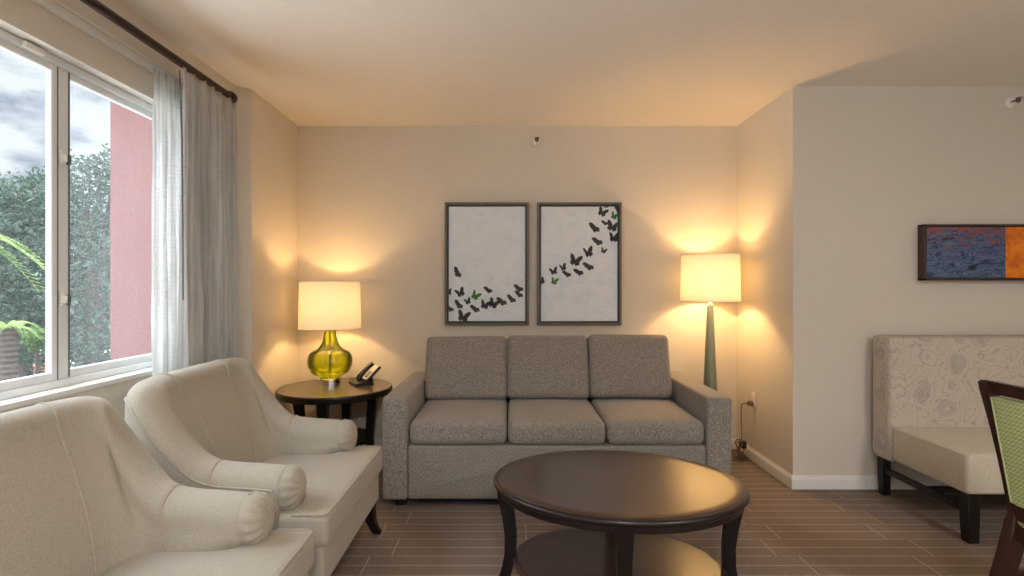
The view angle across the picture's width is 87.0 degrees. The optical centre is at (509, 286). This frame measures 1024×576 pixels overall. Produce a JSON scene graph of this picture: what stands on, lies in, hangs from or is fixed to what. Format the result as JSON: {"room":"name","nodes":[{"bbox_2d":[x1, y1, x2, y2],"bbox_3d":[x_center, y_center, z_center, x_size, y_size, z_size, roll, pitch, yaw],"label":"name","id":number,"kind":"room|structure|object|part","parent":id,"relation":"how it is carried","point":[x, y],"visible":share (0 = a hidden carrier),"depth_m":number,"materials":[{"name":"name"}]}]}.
{"room":"hotel room","nodes":[
{"label":"hotel room","id":0,"kind":"room"},
{"bbox_2d":[0,0,235,419],"bbox_3d":[-1.765,0.005,0.080,0.200,2.450,6.560,0,0,0],"label":"wall","id":1,"kind":"structure","parent":0,"point":[27,20],"depth_m":2.22,"materials":[{"name":"paint"}]},
{"bbox_2d":[0,367,151,411],"bbox_3d":[-1.694,0.395,1.985,0.082,0.022,2.006,0,0,0],"label":"trim","id":2,"kind":"structure","parent":1,"relation":"attached to","point":[7,404],"depth_m":2.04,"materials":[{"name":"white paint"}]},
{"bbox_2d":[0,28,152,400],"bbox_3d":[-1.747,-0.245,1.985,0.086,1.259,2.010,0,0,0],"label":"window","id":3,"kind":"structure","parent":1,"relation":"in","point":[59,73],"depth_m":2.08,"materials":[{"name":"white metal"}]},
{"bbox_3d":[-1.744,-0.244,1.537,0.026,1.205,1.058,0,0,0],"label":"sash","id":4,"kind":"part","parent":3,"relation":"part of","materials":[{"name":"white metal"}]},
{"bbox_3d":[-1.719,0.051,2.104,0.016,0.040,0.012,0,0,0],"label":"thumb lever","id":5,"kind":"part","parent":3,"relation":"part of","materials":[{"name":"silver metal"}]},
{"bbox_3d":[-1.719,-0.494,2.104,0.016,0.040,0.012,0,0,0],"label":"thumb lever","id":6,"kind":"part","parent":3,"relation":"part of","materials":[{"name":"silver metal"}]},
{"bbox_3d":[-1.750,-0.244,2.518,0.026,1.205,0.888,0,0,0],"label":"sash","id":7,"kind":"part","parent":3,"relation":"part of","materials":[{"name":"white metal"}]},
{"bbox_2d":[31,0,182,82],"bbox_3d":[-1.654,-1.019,1.510,0.022,0.048,2.420,0,0,0],"label":"track","id":8,"kind":"object","parent":1,"relation":"attached to","point":[56,7],"visible":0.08,"depth_m":2.17,"materials":[{"name":"white paint"}]},
{"bbox_2d":[151,66,182,376],"bbox_3d":[-1.618,0.099,2.579,0.062,2.202,0.290,0,0,0],"label":"sheer curtain","id":9,"kind":"object","parent":8,"relation":"hanging from","point":[166,125],"visible":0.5,"depth_m":2.52,"materials":[{"name":"white fabric"}]},
{"bbox_2d":[80,0,237,102],"bbox_3d":[-1.580,-1.023,1.642,0.168,0.090,2.684,0,0,0],"label":"curtain rod","id":10,"kind":"object","parent":1,"relation":"attached to","point":[96,5],"visible":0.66,"depth_m":2.28,"materials":[{"name":"brown metal"}]},
{"bbox_2d":[177,67,238,369],"bbox_3d":[-1.519,0.094,2.731,0.113,2.232,0.560,0,0,0],"label":"drape","id":11,"kind":"object","parent":10,"relation":"hanging from","point":[208,293],"visible":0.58,"depth_m":2.68,"materials":[{"name":"grey fabric"}]},
{"bbox_2d":[236,86,251,363],"bbox_3d":[-1.662,0.005,3.358,0.084,2.450,0.120,0,0,-32],"label":"wall","id":12,"kind":"structure","parent":0,"point":[244,102],"depth_m":3.31,"materials":[{"name":"paint"}]},
{"bbox_2d":[252,90,297,413],"bbox_3d":[-1.660,0.005,3.709,0.120,2.450,0.760,0,0,-1],"label":"wall","id":13,"kind":"structure","parent":0,"point":[274,135],"depth_m":3.67,"materials":[{"name":"paint"}]},
{"bbox_2d":[298,126,736,437],"bbox_3d":[0.057,0.005,4.165,3.726,2.450,0.150,0,0,0],"label":"wall","id":14,"kind":"structure","parent":0,"point":[372,199],"depth_m":4.09,"materials":[{"name":"paint"}]},
{"bbox_2d":[445,202,528,324],"bbox_3d":[-0.173,-0.175,4.071,0.635,0.923,0.034,0,0,0],"label":"picture","id":15,"kind":"object","parent":14,"relation":"attached to","point":[487,243],"visible":1,"depth_m":4.07,"materials":[{"name":"white paper"}]},
{"bbox_2d":[533,137,539,144],"bbox_3d":[0.201,-1.102,4.054,0.060,0.060,0.072,0,0,0],"label":"sprinkler","id":16,"kind":"object","parent":14,"relation":"attached to","point":[536,141],"visible":1,"depth_m":4.08,"materials":[{"name":"white plastic"}]},
{"bbox_2d":[374,438,736,448],"bbox_3d":[0.057,1.185,4.083,3.326,0.082,0.014,0,0,0],"label":"baseboard","id":17,"kind":"structure","parent":14,"relation":"attached to","point":[377,441],"depth_m":4.08,"materials":[{"name":"white paint"}]},
{"bbox_2d":[537,202,621,324],"bbox_3d":[0.522,-0.175,4.071,0.635,0.923,0.034,0,0,0],"label":"picture","id":18,"kind":"object","parent":14,"relation":"attached to","point":[579,244],"visible":1,"depth_m":4.07,"materials":[{"name":"white paper"}]},
{"bbox_2d":[119,0,1023,125],"bbox_3d":[1.100,-1.280,0.445,6.000,0.120,7.690,0,0,0],"label":"ceiling","id":19,"kind":"structure","parent":0,"point":[316,62],"depth_m":2.79,"materials":[{"name":"beige paint"}]},
{"bbox_2d":[330,449,1023,575],"bbox_3d":[1.100,1.290,0.445,6.000,0.120,7.690,0,0,0],"label":"floor","id":20,"kind":"structure","parent":0,"point":[784,531],"depth_m":2.66,"materials":[{"name":"wood planks"}]},
{"bbox_2d":[0,396,314,575],"bbox_3d":[-1.032,0.783,1.375,0.777,0.894,0.893,0,0,0],"label":"armchair","id":21,"kind":"object","parent":20,"relation":"on","point":[81,494],"visible":1,"depth_m":1.58,"materials":[{"name":"fabric"}]},
{"bbox_3d":[-1.209,0.703,1.375,0.422,0.725,0.893,0,0,0],"label":"backrest","id":22,"kind":"part","parent":21,"relation":"part of","materials":[{"name":"fabric"}]},
{"bbox_3d":[-0.942,0.849,1.715,0.242,0.431,0.181,0,0,0],"label":"arm","id":23,"kind":"part","parent":21,"relation":"part of","materials":[{"name":"fabric"}]},
{"bbox_2d":[101,531,314,575],"bbox_3d":[-0.898,0.860,1.375,0.510,0.158,0.840,0,0,0],"label":"seat cushion","id":24,"kind":"object","parent":21,"relation":"on","point":[271,553],"depth_m":1.59,"materials":[{"name":"fabric"}]},
{"bbox_3d":[-0.793,0.735,1.713,0.068,0.163,0.164,0,0,0],"label":"arm","id":25,"kind":"part","parent":21,"relation":"part of","materials":[{"name":"fabric"}]},
{"bbox_2d":[124,357,382,575],"bbox_3d":[-1.029,0.783,2.315,0.777,0.894,0.893,0,0,0],"label":"armchair","id":26,"kind":"object","parent":20,"relation":"on","point":[217,424],"visible":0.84,"depth_m":2.18,"materials":[{"name":"fabric"}]},
{"bbox_3d":[-1.206,0.703,2.315,0.422,0.725,0.893,0,0,0],"label":"backrest","id":27,"kind":"part","parent":26,"relation":"part of","materials":[{"name":"fabric"}]},
{"bbox_3d":[-0.939,0.849,1.975,0.242,0.431,0.181,0,0,0],"label":"arm","id":28,"kind":"part","parent":26,"relation":"part of","materials":[{"name":"fabric"}]},
{"bbox_3d":[-0.790,0.735,1.977,0.068,0.163,0.164,0,0,0],"label":"arm","id":29,"kind":"part","parent":26,"relation":"part of","materials":[{"name":"fabric"}]},
{"bbox_3d":[-0.939,0.849,2.655,0.242,0.431,0.181,0,0,0],"label":"arm","id":30,"kind":"part","parent":26,"relation":"part of","materials":[{"name":"fabric"}]},
{"bbox_2d":[262,446,382,545],"bbox_3d":[-0.895,0.860,2.315,0.510,0.158,0.840,0,0,0],"label":"seat cushion","id":31,"kind":"object","parent":26,"relation":"on","point":[339,478],"depth_m":2.23,"materials":[{"name":"fabric"}]},
{"bbox_3d":[-0.995,0.992,2.315,0.672,0.152,0.812,0,0,0],"label":"rail","id":32,"kind":"part","parent":26,"relation":"part of","materials":[{"name":"fabric"}]},
{"bbox_3d":[-0.790,0.735,2.653,0.068,0.163,0.164,0,0,0],"label":"arm","id":33,"kind":"part","parent":26,"relation":"part of","materials":[{"name":"fabric"}]},
{"bbox_3d":[-0.686,1.147,2.684,0.087,0.165,0.068,0,0,0],"label":"leg","id":34,"kind":"part","parent":26,"relation":"part of","materials":[{"name":"brown wood"}]},
{"bbox_2d":[275,378,391,445],"bbox_3d":[-1.195,0.957,3.700,0.760,0.547,0.760,0,0,0],"label":"end table","id":35,"kind":"object","parent":20,"relation":"on","point":[299,394],"visible":0.67,"depth_m":3.60,"materials":[{"name":"brown wood"}]},
{"bbox_3d":[-1.442,0.979,3.700,0.080,0.503,0.068,0,0,0],"label":"leg","id":36,"kind":"part","parent":35,"relation":"part of","materials":[{"name":"brown wood"}]},
{"bbox_3d":[-1.195,0.979,3.453,0.068,0.503,0.080,0,0,0],"label":"leg","id":37,"kind":"part","parent":35,"relation":"part of","materials":[{"name":"brown wood"}]},
{"bbox_2d":[297,281,361,385],"bbox_3d":[-1.266,0.320,3.800,0.428,0.724,0.428,0,0,0],"label":"table lamp","id":38,"kind":"object","parent":35,"relation":"on","point":[324,306],"visible":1,"depth_m":3.65,"materials":[{"name":"yellow glass"}]},
{"bbox_3d":[-1.266,0.125,3.800,0.423,0.326,0.423,0,0,0],"label":"lamp shade","id":39,"kind":"part","parent":38,"relation":"part of","materials":[{"name":"fabric"}]},
{"bbox_3d":[-1.266,0.473,3.800,0.013,0.352,0.013,0,0,0],"label":"stem","id":40,"kind":"part","parent":38,"relation":"part of","materials":[{"name":"brown metal"}]},
{"bbox_3d":[-1.266,0.466,3.800,0.304,0.338,0.304,0,0,0],"label":"glass","id":41,"kind":"part","parent":38,"relation":"part of","materials":[{"name":"yellow glass"}]},
{"bbox_3d":[-1.195,0.979,3.947,0.068,0.503,0.080,0,0,0],"label":"leg","id":42,"kind":"part","parent":35,"relation":"part of","materials":[{"name":"brown wood"}]},
{"bbox_2d":[356,428,371,445],"bbox_3d":[-1.195,1.038,3.700,0.508,0.025,0.508,0,0,0],"label":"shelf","id":43,"kind":"object","parent":35,"relation":"attached to","point":[362,438],"depth_m":3.67,"materials":[{"name":"brown wood"}]},
{"bbox_2d":[348,361,380,385],"bbox_3d":[-1.027,0.609,3.820,0.187,0.147,0.160,0,0,-32],"label":"telephone","id":44,"kind":"object","parent":35,"relation":"on","point":[365,377],"visible":1,"depth_m":3.80,"materials":[{"name":"black plastic"}]},
{"bbox_3d":[-0.984,0.600,3.810,0.093,0.090,0.088,0,0,-32],"label":"keypad plate","id":45,"kind":"part","parent":44,"relation":"part of","materials":[{"name":"silver metal"}]},
{"bbox_3d":[-0.948,0.979,3.700,0.080,0.503,0.068,0,0,0],"label":"leg","id":46,"kind":"part","parent":35,"relation":"part of","materials":[{"name":"brown wood"}]},
{"bbox_2d":[382,334,730,504],"bbox_3d":[0.262,0.775,3.475,1.949,0.909,0.950,0,0,0],"label":"sofa","id":47,"kind":"object","parent":20,"relation":"on","point":[480,405],"visible":0.95,"depth_m":3.14,"materials":[{"name":"grey fabric"}]},
{"bbox_3d":[-0.642,0.901,3.475,0.140,0.570,0.950,0,0,0],"label":"arm","id":48,"kind":"part","parent":47,"relation":"part of"},
{"bbox_2d":[410,399,506,444],"bbox_3d":[-0.291,0.817,3.335,0.547,0.166,0.670,0,0,0],"label":"seat cushion","id":49,"kind":"object","parent":47,"relation":"on","point":[433,421],"depth_m":3.02,"materials":[{"name":"grey fabric"}]},
{"bbox_2d":[425,336,506,399],"bbox_3d":[-0.293,0.554,3.675,0.549,0.442,0.279,0,0,0],"label":"cushion","id":50,"kind":"object","parent":47,"relation":"on","point":[457,367],"depth_m":3.58,"materials":[{"name":"grey fabric"}]},
{"bbox_2d":[507,335,588,398],"bbox_3d":[0.254,0.548,3.675,0.545,0.438,0.279,0,0,0],"label":"cushion","id":51,"kind":"object","parent":47,"relation":"on","point":[538,366],"depth_m":3.58,"materials":[{"name":"grey fabric"}]},
{"bbox_3d":[0.262,0.730,3.865,1.655,0.440,0.160,0,0,0],"label":"frame","id":52,"kind":"part","parent":47,"relation":"part of","materials":[{"name":"grey fabric"}]},
{"bbox_2d":[508,399,604,444],"bbox_3d":[0.262,0.817,3.335,0.547,0.166,0.670,0,0,0],"label":"seat cushion","id":53,"kind":"object","parent":47,"relation":"on","point":[530,421],"depth_m":3.02,"materials":[{"name":"grey fabric"}]},
{"bbox_3d":[0.262,1.036,3.475,1.665,0.298,0.930,0,0,0],"label":"panel","id":54,"kind":"part","parent":47,"relation":"part of","materials":[{"name":"grey fabric"}]},
{"bbox_2d":[587,334,671,398],"bbox_3d":[0.801,0.542,3.675,0.549,0.442,0.279,0,0,0],"label":"cushion","id":55,"kind":"object","parent":47,"relation":"on","point":[619,366],"depth_m":3.58,"materials":[{"name":"grey fabric"}]},
{"bbox_2d":[591,398,703,444],"bbox_3d":[0.815,0.817,3.335,0.547,0.166,0.670,0,0,0],"label":"seat cushion","id":56,"kind":"object","parent":47,"relation":"on","point":[626,421],"depth_m":3.03,"materials":[{"name":"grey fabric"}]},
{"bbox_3d":[1.167,0.901,3.475,0.140,0.570,0.950,0,0,0],"label":"arm","id":57,"kind":"part","parent":47,"relation":"part of"},
{"bbox_2d":[493,450,749,575],"bbox_3d":[0.436,1.005,2.199,1.010,0.450,0.796,0,0,7],"label":"coffee table","id":58,"kind":"object","parent":20,"relation":"on","point":[618,506],"visible":1,"depth_m":2.14,"materials":[{"name":"brown wood"}]},
{"bbox_3d":[-0.013,1.020,2.254,0.082,0.421,0.060,0,0,7],"label":"leg","id":59,"kind":"part","parent":58,"relation":"part of","materials":[{"name":"brown wood"}]},
{"bbox_2d":[513,528,727,575],"bbox_3d":[0.436,1.123,2.199,0.850,0.022,0.624,0,0,7],"label":"shelf","id":60,"kind":"object","parent":58,"relation":"attached to","point":[569,551],"depth_m":2.23,"materials":[{"name":"brown wood"}]},
{"bbox_3d":[0.394,1.020,1.856,0.060,0.421,0.082,0,0,7],"label":"leg","id":61,"kind":"part","parent":58,"relation":"part of","materials":[{"name":"brown wood"}]},
{"bbox_3d":[0.885,1.020,2.144,0.082,0.421,0.060,0,0,7],"label":"leg","id":62,"kind":"part","parent":58,"relation":"part of","materials":[{"name":"brown wood"}]},
{"bbox_2d":[680,253,741,390],"bbox_3d":[1.427,0.500,3.850,0.413,1.459,0.413,0,0,0],"label":"floor lamp","id":63,"kind":"object","parent":20,"relation":"on","point":[705,277],"visible":0.84,"depth_m":3.70,"materials":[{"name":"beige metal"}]},
{"bbox_3d":[1.427,-0.063,3.850,0.408,0.326,0.408,0,0,0],"label":"lamp shade","id":64,"kind":"part","parent":63,"relation":"part of","materials":[{"name":"fabric"}]},
{"bbox_2d":[734,439,746,459],"bbox_3d":[1.650,1.160,3.860,0.087,0.126,0.103,0,0,0],"label":"cable bundle","id":65,"kind":"object","parent":20,"relation":"on","point":[742,444],"visible":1,"depth_m":3.84,"materials":[{"name":"black plastic"}]},
{"bbox_2d":[731,401,753,462],"bbox_3d":[1.593,1.016,3.845,0.258,0.424,0.144,0,0,27],"label":"power cord","id":66,"kind":"object","parent":20,"relation":"on","point":[749,403],"visible":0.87,"depth_m":3.84,"materials":[{"name":"black plastic"}]},
{"bbox_2d":[873,335,1023,543],"bbox_3d":[2.845,0.757,2.909,1.350,0.945,0.677,0,0,0],"label":"banquette","id":67,"kind":"object","parent":20,"relation":"on","point":[930,419],"visible":0.91,"depth_m":3.07,"materials":[{"name":"fabric"}]},
{"bbox_3d":[2.219,1.110,3.203,0.052,0.240,0.052,0,0,0],"label":"leg","id":68,"kind":"part","parent":67,"relation":"part of","materials":[{"name":"brown wood"}]},
{"bbox_3d":[2.845,0.645,3.159,1.350,0.720,0.177,0,0,0],"label":"backrest","id":69,"kind":"part","parent":67,"relation":"part of","materials":[{"name":"fabric"}]},
{"bbox_3d":[2.850,0.896,2.828,1.340,0.221,0.515,0,0,0],"label":"seat","id":70,"kind":"part","parent":67,"relation":"part of","materials":[{"name":"beige fabric"}]},
{"bbox_3d":[2.219,1.110,2.608,0.060,0.240,0.060,0,0,0],"label":"leg","id":71,"kind":"part","parent":67,"relation":"part of","materials":[{"name":"brown wood"}]},
{"bbox_2d":[978,380,1023,575],"bbox_3d":[1.901,0.777,1.672,0.591,0.905,0.450,0,0,0],"label":"dining chair","id":72,"kind":"object","parent":20,"relation":"on","point":[1005,416],"visible":1,"depth_m":1.85,"materials":[{"name":"brown wood"}]},
{"bbox_3d":[1.669,0.346,1.672,0.040,0.043,0.450,0,0,0],"label":"rail","id":73,"kind":"part","parent":72,"relation":"part of","materials":[{"name":"brown wood"}]},
{"bbox_3d":[1.711,0.560,1.672,0.114,0.366,0.376,0,0,0],"label":"panel","id":74,"kind":"part","parent":72,"relation":"part of","materials":[{"name":"green fabric"}]},
{"bbox_3d":[1.748,0.772,1.672,0.038,0.055,0.390,0,0,0],"label":"rail","id":75,"kind":"part","parent":72,"relation":"part of","materials":[{"name":"brown wood"}]},
{"bbox_3d":[1.957,0.845,1.672,0.450,0.050,0.428,0,0,0],"label":"seat rail","id":76,"kind":"part","parent":72,"relation":"part of","materials":[{"name":"brown wood"}]},
{"bbox_2d":[737,86,813,474],"bbox_3d":[1.785,0.005,3.687,0.130,2.450,0.807,0,0,0],"label":"wall","id":77,"kind":"structure","parent":0,"point":[775,144],"depth_m":3.45,"materials":[{"name":"paint"}]},
{"bbox_2d":[751,391,755,408],"bbox_3d":[1.714,0.795,3.800,0.009,0.116,0.072,0,0,0],"label":"wall outlet","id":78,"kind":"object","parent":77,"relation":"attached to","point":[753,394],"visible":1,"depth_m":3.79,"materials":[{"name":"white plastic"}]},
{"bbox_2d":[736,438,791,488],"bbox_3d":[1.713,1.185,3.687,0.014,0.082,0.807,0,0,0],"label":"baseboard","id":79,"kind":"structure","parent":77,"relation":"attached to","point":[779,473],"depth_m":3.56,"materials":[{"name":"white paint"}]},
{"bbox_2d":[814,86,1023,474],"bbox_3d":[2.950,0.005,3.343,2.200,2.450,0.120,0,0,0],"label":"wall","id":80,"kind":"structure","parent":0,"point":[890,161],"depth_m":3.28,"materials":[{"name":"paint"}]},
{"bbox_2d":[791,475,948,489],"bbox_3d":[2.803,1.185,3.276,2.194,0.082,0.014,0,0,0],"label":"baseboard","id":81,"kind":"structure","parent":80,"relation":"attached to","point":[798,482],"depth_m":3.27,"materials":[{"name":"white paint"}]},
{"bbox_2d":[918,224,1023,280],"bbox_3d":[2.996,-0.207,3.251,1.040,0.336,0.060,0,0,0],"label":"painting","id":82,"kind":"object","parent":80,"relation":"attached to","point":[946,252],"visible":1,"depth_m":3.23,"materials":[{"name":"multicoloured paint"}]},
{"bbox_3d":[2.728,-0.207,3.253,0.472,0.304,0.048,0,0,0],"label":"water panel","id":83,"kind":"part","parent":82,"relation":"part of","materials":[{"name":"blue paint"}]},
{"bbox_3d":[3.233,-0.207,3.253,0.534,0.304,0.048,0,0,0],"label":"orange panel","id":84,"kind":"part","parent":82,"relation":"part of","materials":[{"name":"orange paint"}]},
{"bbox_2d":[1005,97,1022,107],"bbox_3d":[3.040,-1.119,3.247,0.060,0.060,0.072,0,0,0],"label":"sprinkler","id":85,"kind":"object","parent":80,"relation":"attached to","point":[1010,102],"visible":1,"depth_m":3.27,"materials":[{"name":"white plastic"}]},
{"label":"outside","id":86,"kind":"structure","parent":0,"visible":0},
{"bbox_3d":[-30.950,4.530,15.000,58.100,0.200,90.000,0,0,0],"label":"ground","id":87,"kind":"structure","parent":86,"visible":0},
{"bbox_2d":[0,320,45,380],"bbox_3d":[-7.706,2.468,8.319,0.863,3.924,0.937,0,0,0],"label":"palm tree","id":88,"kind":"object","parent":87,"relation":"on","point":[8,332],"visible":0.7,"depth_m":8.23,"materials":[{"name":"green plant"}]},
{"bbox_2d":[19,325,45,374],"bbox_3d":[-7.794,2.528,8.996,0.624,3.808,0.575,0,0,0],"label":"tree","id":89,"kind":"object","parent":87,"relation":"on","point":[33,342],"visible":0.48,"depth_m":8.84,"materials":[{"name":"green plant"}]},
{"bbox_3d":[-7.794,0.869,8.996,0.624,0.490,0.575,0,0,0],"label":"crown","id":90,"kind":"part","parent":89,"relation":"part of","materials":[{"name":"green plant"}]},
{"bbox_2d":[0,234,72,291],"bbox_3d":[-6.409,1.787,5.742,2.667,5.285,3.012,0,0,-42],"label":"palm tree","id":91,"kind":"object","parent":87,"relation":"on","point":[4,239],"visible":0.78,"depth_m":6.25,"materials":[{"name":"green plant"}]},
{"bbox_2d":[0,178,78,355],"bbox_3d":[-11.717,0.675,11.019,4.808,7.521,4.752,0,0,0],"label":"tree","id":92,"kind":"object","parent":87,"relation":"on","point":[1,289],"visible":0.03,"depth_m":10.86,"materials":[{"name":"green plant"}]},
{"bbox_2d":[0,143,109,375],"bbox_3d":[-8.275,0.798,10.682,3.787,7.277,3.600,0,0,-13],"label":"tree","id":93,"kind":"object","parent":87,"relation":"on","point":[91,352],"visible":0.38,"depth_m":10.09,"materials":[{"name":"green plant"}]},
{"bbox_2d":[0,165,109,377],"bbox_3d":[-9.860,0.963,10.734,3.880,6.945,3.925,0,0,-13],"label":"tree","id":94,"kind":"object","parent":87,"relation":"on","point":[18,216],"visible":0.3,"depth_m":10.52,"materials":[{"name":"green plant"}]},
{"bbox_2d":[1,199,109,360],"bbox_3d":[-13.205,0.803,15.680,8.078,7.266,5.226,0,0,0],"label":"tree","id":95,"kind":"object","parent":87,"relation":"on","point":[1,199],"visible":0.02,"depth_m":15.06,"materials":[{"name":"green plant"}]},
{"bbox_2d":[110,101,152,360],"bbox_3d":[-2.430,-0.420,6.500,1.060,9.700,5.000,0,0,0],"label":"wall","id":96,"kind":"structure","parent":87,"relation":"on","point":[131,144],"depth_m":4.00,"materials":[{"name":"pink paint"}]}
]}

